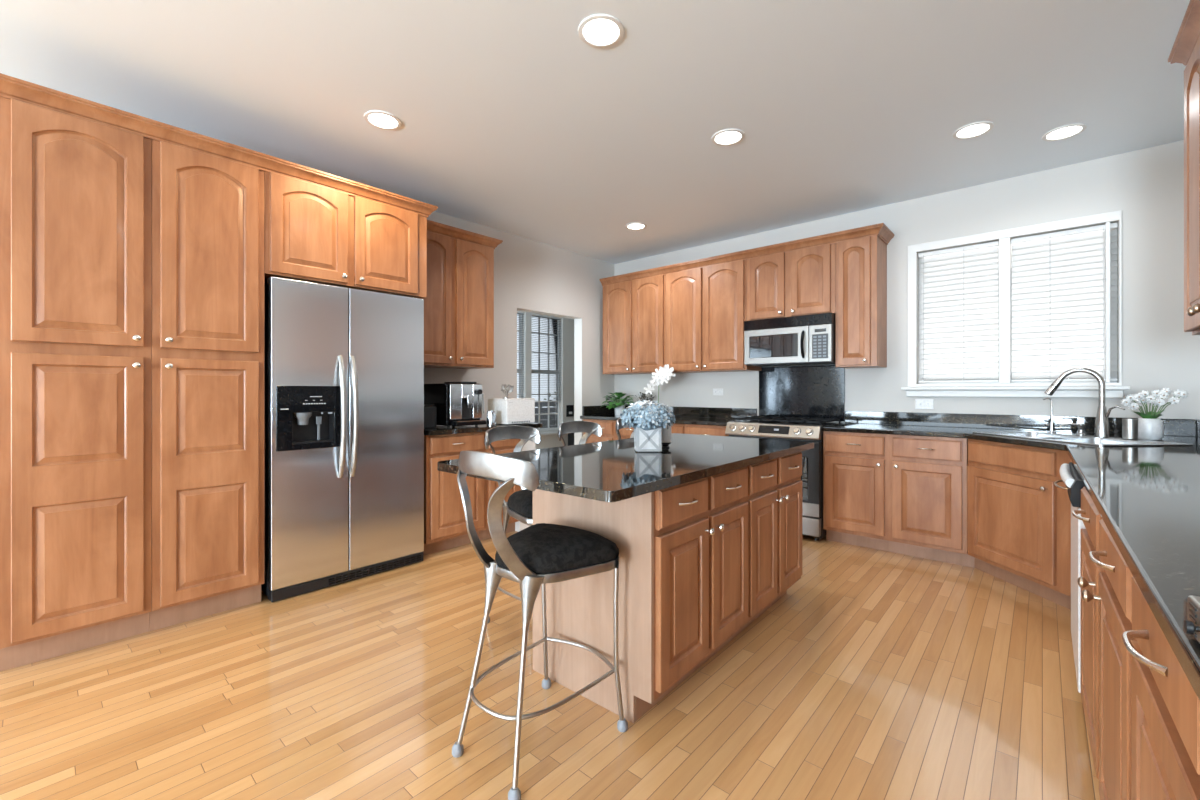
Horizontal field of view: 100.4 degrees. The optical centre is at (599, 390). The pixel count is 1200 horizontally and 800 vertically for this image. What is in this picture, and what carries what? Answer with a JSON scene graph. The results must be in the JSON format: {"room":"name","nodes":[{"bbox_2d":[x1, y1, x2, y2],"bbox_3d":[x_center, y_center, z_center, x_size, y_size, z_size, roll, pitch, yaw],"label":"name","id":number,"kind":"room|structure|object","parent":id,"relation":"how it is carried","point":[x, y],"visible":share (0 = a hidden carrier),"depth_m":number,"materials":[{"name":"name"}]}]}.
{"room":"kitchen","nodes":[
{"label":"kitchen","id":0,"kind":"room"},
{"bbox_2d":[424,211,613,444],"bbox_3d":[-2.502,-0.180,3.148,0.120,2.720,14.600,0,0,41],"label":"wall","id":1,"kind":"structure","parent":0,"point":[531,276],"depth_m":5.19,"materials":[{"name":"grey paint"}]},
{"bbox_2d":[264,171,426,298],"bbox_3d":[-1.763,-0.936,3.333,0.734,0.568,0.972,0,0,41],"label":"upper cabinet","id":2,"kind":"object","parent":1,"relation":"attached to","point":[313,233],"visible":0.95,"depth_m":3.04,"materials":[{"name":"brown wood"}]},
{"bbox_2d":[0,73,437,217],"bbox_3d":[-2.063,-1.252,2.996,0.729,0.075,1.984,0,0,41],"label":"crown molding","id":3,"kind":"structure","parent":2,"relation":"on","point":[10,87],"depth_m":2.49,"materials":[{"name":"brown wood"}]},
{"bbox_2d":[423,220,502,368],"bbox_3d":[-1.271,-0.746,4.123,0.424,1.096,0.845,0,0,41],"label":"upper cabinet","id":4,"kind":"object","parent":1,"relation":"attached to","point":[459,302],"visible":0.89,"depth_m":4.02,"materials":[{"name":"brown wood"}]},
{"bbox_2d":[582,405,613,414],"bbox_3d":[-0.012,0.224,5.854,0.020,0.104,0.544,0,0,41],"label":"backsplash","id":5,"kind":"structure","parent":1,"relation":"attached to","point":[586,410],"depth_m":5.81,"materials":[{"name":"stone"}]},
{"bbox_2d":[521,311,573,448],"bbox_3d":[-0.949,-0.180,7.182,0.140,2.720,6.500,0,0,41],"label":"wall","id":6,"kind":"structure","parent":0,"point":[567,324],"depth_m":7.53,"materials":[{"name":"white paint"}]},
{"bbox_2d":[517,314,522,397],"bbox_3d":[-1.260,-0.263,6.846,0.060,1.683,0.483,0,0,41],"label":"window","id":7,"kind":"structure","parent":6,"relation":"in","point":[520,369],"depth_m":7.00,"materials":[{"name":"white"}]},
{"bbox_2d":[517,311,524,396],"bbox_3d":[-1.222,-0.471,6.813,0.032,1.262,0.473,0,0,41],"label":"mini blind","id":8,"kind":"object","parent":7,"relation":"attached to","point":[518,312],"visible":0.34,"depth_m":6.94,"materials":[{"name":"white plastic"}]},
{"bbox_2d":[532,316,559,430],"bbox_3d":[-0.823,-0.263,7.340,0.060,1.683,0.613,0,0,41],"label":"window","id":9,"kind":"structure","parent":6,"relation":"in","point":[556,405],"depth_m":7.49,"materials":[{"name":"white wood"}]},
{"bbox_2d":[532,313,561,401],"bbox_3d":[-0.785,-0.471,7.307,0.032,1.262,0.603,0,0,41],"label":"mini blind","id":10,"kind":"object","parent":9,"relation":"attached to","point":[533,314],"visible":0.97,"depth_m":7.31,"materials":[{"name":"white plastic"}]},
{"bbox_2d":[540,431,557,435],"bbox_3d":[-0.937,0.618,7.044,0.059,0.035,1.350,0,0,41],"label":"trim","id":11,"kind":"structure","parent":6,"relation":"attached to","point":[556,432],"depth_m":7.23,"materials":[{"name":"white"}]},
{"bbox_2d":[566,405,573,416],"bbox_3d":[-0.453,0.302,7.614,0.028,0.175,0.145,0,0,41],"label":"wall plate","id":12,"kind":"object","parent":6,"relation":"attached to","point":[569,408],"visible":1,"depth_m":7.60,"materials":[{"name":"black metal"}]},
{"bbox_2d":[0,531,1100,799],"bbox_3d":[-1.315,1.220,2.098,6.450,0.080,14.800,0,0,41],"label":"floor","id":13,"kind":"structure","parent":0,"point":[876,674],"depth_m":1.86,"materials":[{"name":"beige wood"}]},
{"bbox_2d":[0,97,150,671],"bbox_3d":[-2.558,-0.020,2.435,0.734,2.400,0.488,0,0,41],"label":"pantry cabinet","id":14,"kind":"object","parent":13,"relation":"on","point":[75,192],"visible":1,"depth_m":2.21,"materials":[{"name":"brown wood"}]},
{"bbox_2d":[150,139,263,630],"bbox_3d":[-2.241,-0.020,2.793,0.734,2.400,0.467,0,0,41],"label":"pantry cabinet","id":15,"kind":"object","parent":13,"relation":"on","point":[207,211],"visible":0.99,"depth_m":2.56,"materials":[{"name":"brown wood"}]},
{"bbox_2d":[261,277,423,601],"bbox_3d":[-1.738,0.270,3.307,0.735,1.809,0.914,0,0,41],"label":"refrigerator","id":16,"kind":"object","parent":13,"relation":"on","point":[344,367],"visible":0.99,"depth_m":3.03,"materials":[{"name":"silver metal"}]},
{"bbox_2d":[423,432,484,554],"bbox_3d":[-1.279,0.746,3.902,0.702,0.868,0.498,0,0,41],"label":"base cabinet","id":17,"kind":"object","parent":13,"relation":"on","point":[445,528],"visible":0.43,"depth_m":3.63,"materials":[{"name":"brown wood"}]},
{"bbox_2d":[424,423,542,435],"bbox_3d":[-1.094,0.294,4.112,0.688,0.034,1.061,0,0,41],"label":"countertop","id":18,"kind":"structure","parent":17,"relation":"on","point":[440,429],"depth_m":3.78,"materials":[{"name":"stone"}]},
{"bbox_2d":[424,404,436,427],"bbox_3d":[-1.397,0.188,3.809,0.300,0.178,0.165,0,0,41],"label":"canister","id":19,"kind":"object","parent":18,"relation":"on","point":[430,410],"visible":0.28,"depth_m":3.73,"materials":[{"name":"black plastic"}]},
{"bbox_2d":[424,382,485,426],"bbox_3d":[-1.159,0.102,3.983,0.485,0.350,0.310,0,0,41],"label":"coffee machine","id":20,"kind":"object","parent":18,"relation":"on","point":[457,403],"visible":0.94,"depth_m":3.85,"materials":[{"name":"silver metal"}]},
{"bbox_2d":[450,420,485,425],"bbox_3d":[-1.014,0.247,3.854,0.096,0.031,0.270,0,0,41],"label":"drip tray","id":21,"kind":"object","parent":20,"relation":"on","point":[452,422],"depth_m":3.81,"materials":[{"name":"black plastic"}]},
{"bbox_2d":[486,411,495,425],"bbox_3d":[-0.870,0.218,4.001,0.075,0.116,0.093,0,0,-15],"label":"jug","id":22,"kind":"object","parent":18,"relation":"on","point":[491,416],"visible":1,"depth_m":3.98,"materials":[{"name":"silver metal"}]},
{"bbox_2d":[488,398,534,424],"bbox_3d":[-0.754,0.168,4.252,0.266,0.209,0.300,0,0,41],"label":"bin","id":23,"kind":"object","parent":18,"relation":"on","point":[507,410],"visible":0.96,"depth_m":4.14,"materials":[{"name":"plastic"}]},
{"bbox_2d":[501,384,513,397],"bbox_3d":[-0.776,0.001,4.192,0.127,0.122,0.105,0,0,41],"label":"ornament","id":24,"kind":"object","parent":23,"relation":"on","point":[506,391],"visible":1,"depth_m":4.17,"materials":[{"name":"silver metal"}]},
{"bbox_2d":[480,432,520,539],"bbox_3d":[-0.996,0.746,4.222,0.702,0.868,0.353,0,0,41],"label":"base cabinet","id":25,"kind":"object","parent":13,"relation":"on","point":[508,445],"visible":0.2,"depth_m":3.99,"materials":[{"name":"brown wood"}]},
{"bbox_2d":[482,425,540,622],"bbox_3d":[-0.319,0.682,2.512,0.515,0.995,0.425,0,0,40],"label":"bar stool","id":26,"kind":"object","parent":13,"relation":"on","point":[519,506],"visible":0.43,"depth_m":2.51,"materials":[{"name":"metal"}]},
{"bbox_2d":[515,439,535,531],"bbox_3d":[-0.838,0.746,4.441,0.600,0.867,0.178,0,0,41],"label":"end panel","id":27,"kind":"object","parent":13,"relation":"on","point":[530,445],"visible":0.02,"depth_m":4.22,"materials":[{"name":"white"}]},
{"bbox_2d":[452,451,627,799],"bbox_3d":[-0.210,0.682,1.702,0.425,0.995,0.515,0,0,40],"label":"bar stool","id":28,"kind":"object","parent":13,"relation":"on","point":[537,555],"visible":1,"depth_m":1.59,"materials":[{"name":"metal"}]},
{"bbox_2d":[568,433,573,445],"bbox_3d":[-0.322,0.879,7.514,0.300,0.599,0.170,0,0,41],"label":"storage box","id":29,"kind":"object","parent":13,"relation":"on","point":[570,435],"visible":0.02,"depth_m":7.51,"materials":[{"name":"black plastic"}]},
{"bbox_2d":[558,421,601,445],"bbox_3d":[0.012,0.682,2.927,0.515,0.995,0.425,0,0,42],"label":"bar stool","id":30,"kind":"object","parent":13,"relation":"on","point":[589,428],"visible":0.25,"depth_m":3.13,"materials":[{"name":"metal"}]},
{"bbox_2d":[583,419,614,442],"bbox_3d":[0.162,0.746,5.659,0.464,0.868,0.646,0,0,41],"label":"base cabinet","id":31,"kind":"object","parent":13,"relation":"on","point":[608,426],"visible":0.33,"depth_m":5.38,"materials":[{"name":"brown wood"}]},
{"bbox_2d":[615,418,633,439],"bbox_3d":[0.366,0.682,3.361,0.515,0.995,0.425,0,0,41],"label":"bar stool","id":32,"kind":"object","parent":13,"relation":"on","point":[618,426],"visible":0.09,"depth_m":3.44,"materials":[{"name":"metal"}]},
{"bbox_2d":[615,421,684,439],"bbox_3d":[0.659,0.746,5.220,0.859,0.868,0.646,0,0,41],"label":"base cabinet","id":33,"kind":"object","parent":13,"relation":"on","point":[625,433],"visible":0.09,"depth_m":5.13,"materials":[{"name":"brown wood"}]},
{"bbox_2d":[580,414,744,425],"bbox_3d":[0.653,0.294,5.243,1.806,0.034,0.620,0,0,41],"label":"countertop","id":34,"kind":"structure","parent":33,"relation":"on","point":[679,419],"depth_m":4.86,"materials":[{"name":"stone"}]},
{"bbox_2d":[600,392,633,415],"bbox_3d":[0.201,0.145,5.618,0.389,0.262,0.425,0,0,-22],"label":"potted plant","id":35,"kind":"object","parent":34,"relation":"on","point":[619,405],"visible":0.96,"depth_m":5.57,"materials":[{"name":"green plant"}]},
{"bbox_2d":[635,392,655,400],"bbox_3d":[0.499,0.141,5.569,0.246,0.272,0.174,0,0,32],"label":"dried plant","id":36,"kind":"object","parent":34,"relation":"on","point":[643,396],"visible":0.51,"depth_m":5.57,"materials":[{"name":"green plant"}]},
{"bbox_2d":[644,364,674,402],"bbox_3d":[0.631,0.005,5.080,0.343,0.543,0.209,0,0,41],"label":"orchid","id":37,"kind":"object","parent":34,"relation":"on","point":[665,372],"visible":0.74,"depth_m":5.01,"materials":[{"name":"white plant"}]},
{"bbox_2d":[533,452,801,722],"bbox_3d":[0.459,0.754,2.482,0.664,0.850,1.520,0,0,40],"label":"base cabinet","id":38,"kind":"object","parent":13,"relation":"on","point":[701,560],"visible":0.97,"depth_m":1.94,"materials":[{"name":"brown wood"}]},
{"bbox_2d":[437,433,813,501],"bbox_3d":[0.275,0.312,2.487,0.955,0.034,1.870,0,0,40],"label":"countertop","id":39,"kind":"structure","parent":38,"relation":"on","point":[613,470],"depth_m":2.09,"materials":[{"name":"stone"}]},
{"bbox_2d":[620,400,675,451],"bbox_3d":[0.238,0.168,2.468,0.277,0.252,0.280,0,0,-1],"label":"flower vase","id":40,"kind":"object","parent":39,"relation":"on","point":[648,418],"visible":1,"depth_m":2.40,"materials":[{"name":"white ceramic"}]},
{"bbox_2d":[662,425,670,447],"bbox_3d":[0.340,0.227,2.599,0.062,0.135,0.062,0,0,41],"label":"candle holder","id":41,"kind":"object","parent":39,"relation":"on","point":[666,433],"visible":0.59,"depth_m":2.57,"materials":[{"name":"silver metal"}]},
{"bbox_2d":[685,424,728,435],"bbox_3d":[1.149,0.746,4.786,0.449,0.868,0.646,0,0,41],"label":"base cabinet","id":42,"kind":"object","parent":13,"relation":"on","point":[689,428],"visible":0.19,"depth_m":4.57,"materials":[{"name":"brown wood"}]},
{"bbox_2d":[725,416,841,540],"bbox_3d":[1.594,0.710,4.343,0.789,0.940,0.683,0,0,41],"label":"gas range","id":43,"kind":"object","parent":13,"relation":"on","point":[761,427],"visible":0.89,"depth_m":3.95,"materials":[{"name":"silver metal"}]},
{"bbox_2d":[736,420,841,426],"bbox_3d":[1.635,0.285,4.388,0.789,0.020,0.560,0,0,41],"label":"cooktop","id":44,"kind":"object","parent":43,"relation":"in","point":[828,423],"depth_m":4.23,"materials":[{"name":"black glass"}]},
{"bbox_2d":[823,431,974,567],"bbox_3d":[2.273,0.746,3.792,0.943,0.868,0.646,0,0,41],"label":"base cabinet","id":45,"kind":"object","parent":13,"relation":"on","point":[901,494],"visible":0.96,"depth_m":3.56,"materials":[{"name":"brown wood"}]},
{"bbox_2d":[967,439,1070,609],"bbox_3d":[2.669,0.746,2.958,0.558,0.868,0.776,0,0,-3],"label":"base cabinet","id":46,"kind":"object","parent":13,"relation":"on","point":[1019,521],"visible":0.8,"depth_m":2.90,"materials":[{"name":"brown wood"}]},
{"bbox_2d":[1054,462,1085,692],"bbox_3d":[2.097,0.749,1.833,0.639,0.862,0.609,0,0,41],"label":"dishwasher","id":47,"kind":"object","parent":13,"relation":"on","point":[1069,475],"visible":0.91,"depth_m":1.86,"materials":[{"name":"silver metal"}]},
{"bbox_2d":[1072,487,1141,799],"bbox_3d":[1.548,0.746,1.179,0.608,0.868,1.084,0,0,40],"label":"base cabinet","id":48,"kind":"object","parent":13,"relation":"on","point":[1105,581],"visible":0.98,"depth_m":1.20,"materials":[{"name":"brown wood"}]},
{"bbox_2d":[1122,577,1199,799],"bbox_3d":[0.864,0.746,0.371,0.608,0.868,1.027,0,0,40],"label":"base cabinet","id":49,"kind":"object","parent":13,"relation":"on","point":[1165,707],"visible":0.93,"depth_m":0.73,"materials":[{"name":"brown wood"}]},
{"bbox_2d":[822,423,1199,700],"bbox_3d":[1.434,0.294,2.050,2.002,0.034,4.371,0,0,41],"label":"countertop","id":50,"kind":"structure","parent":49,"relation":"on","point":[1147,498],"depth_m":1.22,"materials":[{"name":"stone"}]},
{"bbox_2d":[1043,398,1055,432],"bbox_3d":[2.918,0.156,3.243,0.056,0.226,0.063,0,0,-36],"label":"filter faucet","id":51,"kind":"object","parent":50,"relation":"on","point":[1051,424],"visible":1,"depth_m":3.23,"materials":[{"name":"silver metal"}]},
{"bbox_2d":[972,431,1192,445],"bbox_3d":[2.737,0.363,2.922,0.510,0.187,0.820,0,0,-4],"label":"sink","id":52,"kind":"object","parent":50,"relation":"in","point":[1038,435],"visible":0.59,"depth_m":2.90,"materials":[{"name":"silver metal"}]},
{"bbox_2d":[1059,423,1085,434],"bbox_3d":[2.908,0.233,3.078,0.043,0.071,0.122,0,0,-43],"label":"soap dispenser","id":53,"kind":"object","parent":52,"relation":"on","point":[1080,426],"visible":1,"depth_m":3.04,"materials":[{"name":"silver metal"}]},
{"bbox_2d":[1122,419,1137,439],"bbox_3d":[2.954,0.212,2.785,0.062,0.114,0.062,0,0,41],"label":"steel cup","id":54,"kind":"object","parent":52,"relation":"on","point":[1129,426],"visible":1,"depth_m":2.76,"materials":[{"name":"silver metal"}]},
{"bbox_2d":[1045,368,1124,436],"bbox_3d":[2.893,0.064,2.984,0.091,0.409,0.360,0,0,-31],"label":"kitchen faucet","id":55,"kind":"object","parent":50,"relation":"on","point":[1101,423],"visible":1,"depth_m":2.93,"materials":[{"name":"silver metal"}]},
{"bbox_2d":[1121,388,1187,440],"bbox_3d":[3.119,0.129,2.818,0.266,0.296,0.159,0,0,41],"label":"flower vase","id":56,"kind":"object","parent":50,"relation":"on","point":[1150,427],"visible":1,"depth_m":2.80,"materials":[{"name":"white ceramic"}]},
{"bbox_2d":[1183,595,1199,642],"bbox_3d":[0.653,0.246,0.343,0.282,0.060,0.380,0,0,39],"label":"countertop appliance","id":57,"kind":"object","parent":50,"relation":"on","point":[1191,626],"visible":1,"depth_m":0.54,"materials":[{"name":"silver metal"}]},
{"bbox_2d":[0,0,1189,273],"bbox_3d":[-1.315,-1.590,2.098,6.450,0.100,14.800,0,0,41],"label":"ceiling","id":58,"kind":"structure","parent":0,"point":[515,124],"depth_m":2.54,"materials":[{"name":"white paint"}]},
{"bbox_2d":[364,110,401,129],"bbox_3d":[-1.233,-1.536,2.841,0.196,0.008,0.196,0,0,41],"label":"recessed light","id":59,"kind":"object","parent":58,"relation":"in","point":[379,119],"visible":1,"depth_m":2.83,"materials":[{"name":"white"}]},
{"bbox_2d":[578,14,623,47],"bbox_3d":[0.004,-1.536,2.139,0.196,0.008,0.196,0,0,41],"label":"recessed light","id":60,"kind":"object","parent":58,"relation":"in","point":[597,30],"visible":1,"depth_m":2.13,"materials":[{"name":"white plastic"}]},
{"bbox_2d":[626,223,645,229],"bbox_3d":[0.336,-1.536,4.667,0.196,0.008,0.196,0,0,41],"label":"recessed light","id":61,"kind":"object","parent":58,"relation":"in","point":[632,226],"visible":1,"depth_m":4.67,"materials":[{"name":"white"}]},
{"bbox_2d":[712,129,744,145],"bbox_3d":[0.777,-1.536,3.031,0.196,0.008,0.196,0,0,41],"label":"recessed light","id":62,"kind":"object","parent":58,"relation":"in","point":[726,137],"visible":1,"depth_m":3.03,"materials":[{"name":"white"}]},
{"bbox_2d":[953,121,993,138],"bbox_3d":[2.201,-1.536,2.951,0.196,0.008,0.196,0,0,41],"label":"recessed light","id":63,"kind":"object","parent":58,"relation":"in","point":[972,130],"visible":1,"depth_m":2.94,"materials":[{"name":"white plastic"}]},
{"bbox_2d":[1042,123,1086,140],"bbox_3d":[2.759,-1.536,2.973,0.196,0.008,0.196,0,0,41],"label":"recessed light","id":64,"kind":"object","parent":58,"relation":"in","point":[1063,132],"visible":1,"depth_m":2.97,"materials":[{"name":"white plastic"}]},
{"bbox_2d":[614,140,1199,422],"bbox_3d":[1.989,-0.180,4.573,4.760,2.720,0.140,0,0,41],"label":"wall","id":65,"kind":"structure","parent":0,"point":[1147,184],"depth_m":3.49,"materials":[{"name":"grey paint"}]},
{"bbox_2d":[603,275,665,374],"bbox_3d":[0.445,-0.707,5.582,0.869,1.023,0.386,0,0,41],"label":"upper cabinet","id":66,"kind":"object","parent":65,"relation":"attached to","point":[634,312],"visible":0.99,"depth_m":5.42,"materials":[{"name":"brown wood"}]},
{"bbox_2d":[599,223,893,285],"bbox_3d":[1.204,-1.246,4.914,2.892,0.075,0.384,0,0,41],"label":"crown molding","id":67,"kind":"structure","parent":66,"relation":"attached to","point":[881,230],"depth_m":4.46,"materials":[{"name":"brown wood"}]},
{"bbox_2d":[625,405,756,417],"bbox_3d":[0.862,0.224,5.460,1.775,0.104,0.020,0,0,41],"label":"backsplash","id":68,"kind":"structure","parent":65,"relation":"attached to","point":[709,412],"depth_m":5.18,"materials":[{"name":"stone"}]},
{"bbox_2d":[666,260,760,372],"bbox_3d":[1.106,-0.707,4.997,0.894,1.023,0.386,0,0,41],"label":"upper cabinet","id":69,"kind":"object","parent":65,"relation":"attached to","point":[706,307],"visible":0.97,"depth_m":4.85,"materials":[{"name":"brown wood"}]},
{"bbox_2d":[713,389,722,394],"bbox_3d":[1.216,0.010,5.157,0.115,0.070,0.008,0,0,41],"label":"wall outlet","id":70,"kind":"object","parent":65,"relation":"attached to","point":[715,391],"visible":1,"depth_m":5.15,"materials":[{"name":"white plastic"}]},
{"bbox_2d":[747,243,834,320],"bbox_3d":[1.728,-0.928,4.447,0.766,0.580,0.386,0,0,41],"label":"upper cabinet","id":71,"kind":"object","parent":65,"relation":"attached to","point":[800,282],"visible":0.95,"depth_m":4.31,"materials":[{"name":"brown wood"}]},
{"bbox_2d":[744,313,834,366],"bbox_3d":[1.705,-0.434,4.421,0.757,0.402,0.448,0,0,41],"label":"microwave","id":72,"kind":"object","parent":71,"relation":"attached to","point":[802,340],"visible":0.95,"depth_m":4.27,"materials":[{"name":"silver metal"}]},
{"bbox_2d":[759,365,844,420],"bbox_3d":[1.837,0.017,4.604,0.774,0.496,0.012,0,0,41],"label":"panel","id":73,"kind":"object","parent":65,"relation":"attached to","point":[813,391],"visible":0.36,"depth_m":4.57,"materials":[{"name":"black stone"}]},
{"bbox_2d":[835,236,886,368],"bbox_3d":[2.130,-0.707,4.091,0.305,1.023,0.386,0,0,41],"label":"upper cabinet","id":74,"kind":"object","parent":65,"relation":"attached to","point":[861,263],"visible":1,"depth_m":3.98,"materials":[{"name":"brown wood"}]},
{"bbox_2d":[915,399,933,408],"bbox_3d":[2.569,0.103,3.960,0.125,0.080,0.008,0,0,41],"label":"wall outlet","id":75,"kind":"object","parent":65,"relation":"attached to","point":[919,403],"visible":1,"depth_m":3.96,"materials":[{"name":"white plastic"}]},
{"bbox_2d":[901,210,1129,397],"bbox_3d":[2.961,-0.562,3.673,1.273,1.215,0.190,0,0,41],"label":"window","id":76,"kind":"structure","parent":65,"relation":"in","point":[1067,389],"depth_m":3.61,"materials":[{"name":"white"}]},
{"bbox_2d":[918,241,998,382],"bbox_3d":[2.754,-0.586,3.858,0.503,1.037,0.051,0,0,41],"label":"window blind","id":77,"kind":"object","parent":76,"relation":"attached to","point":[959,312],"visible":1,"depth_m":3.85,"materials":[{"name":"white plastic"}]},
{"bbox_2d":[1011,223,1117,381],"bbox_3d":[3.199,-0.586,3.465,0.538,1.037,0.051,0,0,41],"label":"window blind","id":78,"kind":"object","parent":76,"relation":"attached to","point":[1058,308],"visible":0.97,"depth_m":3.47,"materials":[{"name":"white plastic"}]},
{"bbox_2d":[845,411,1195,436],"bbox_3d":[2.868,0.224,3.686,1.978,0.104,0.020,0,0,41],"label":"backsplash","id":79,"kind":"structure","parent":65,"relation":"attached to","point":[1172,427],"depth_m":3.63,"materials":[{"name":"stone"}]},
{"bbox_2d":[1196,419,1199,436],"bbox_3d":[2.177,0.224,1.392,0.020,0.104,4.370,0,0,41],"label":"backsplash","id":80,"kind":"structure","parent":65,"relation":"attached to","point":[1197,420],"depth_m":3.00,"materials":[{"name":"stone"}]},
{"bbox_3d":[-0.054,-0.180,-1.238,0.120,2.720,11.273,0,0,41],"label":"wall","id":81,"kind":"structure","parent":0,"visible":0},
{"bbox_2d":[1168,0,1199,334],"bbox_3d":[2.048,-0.722,1.507,0.362,1.098,0.782,0,0,41],"label":"upper cabinet","id":82,"kind":"object","parent":81,"relation":"attached to","point":[1185,50],"visible":1,"depth_m":1.74,"materials":[{"name":"brown wood"}]},
{"label":"outside","id":83,"kind":"structure","parent":0,"visible":0},
{"bbox_2d":[924,262,1103,380],"bbox_3d":[7.110,-1.870,6.527,8.000,6.900,0.200,0,0,41],"label":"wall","id":84,"kind":"structure","parent":83,"point":[1098,262],"depth_m":7.30,"materials":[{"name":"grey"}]},
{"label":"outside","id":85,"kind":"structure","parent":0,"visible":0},
{"bbox_3d":[-4.582,1.605,18.741,20.300,0.150,26.000,0,0,41],"label":"ground","id":86,"kind":"structure","parent":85,"visible":0},
{"bbox_2d":[535,402,552,428],"bbox_3d":[-1.228,0.880,12.436,0.120,1.300,6.400,0,0,41],"label":"slatted fence","id":87,"kind":"object","parent":86,"relation":"on","point":[542,404],"visible":0.06,"depth_m":12.33,"materials":[{"name":"grey"}]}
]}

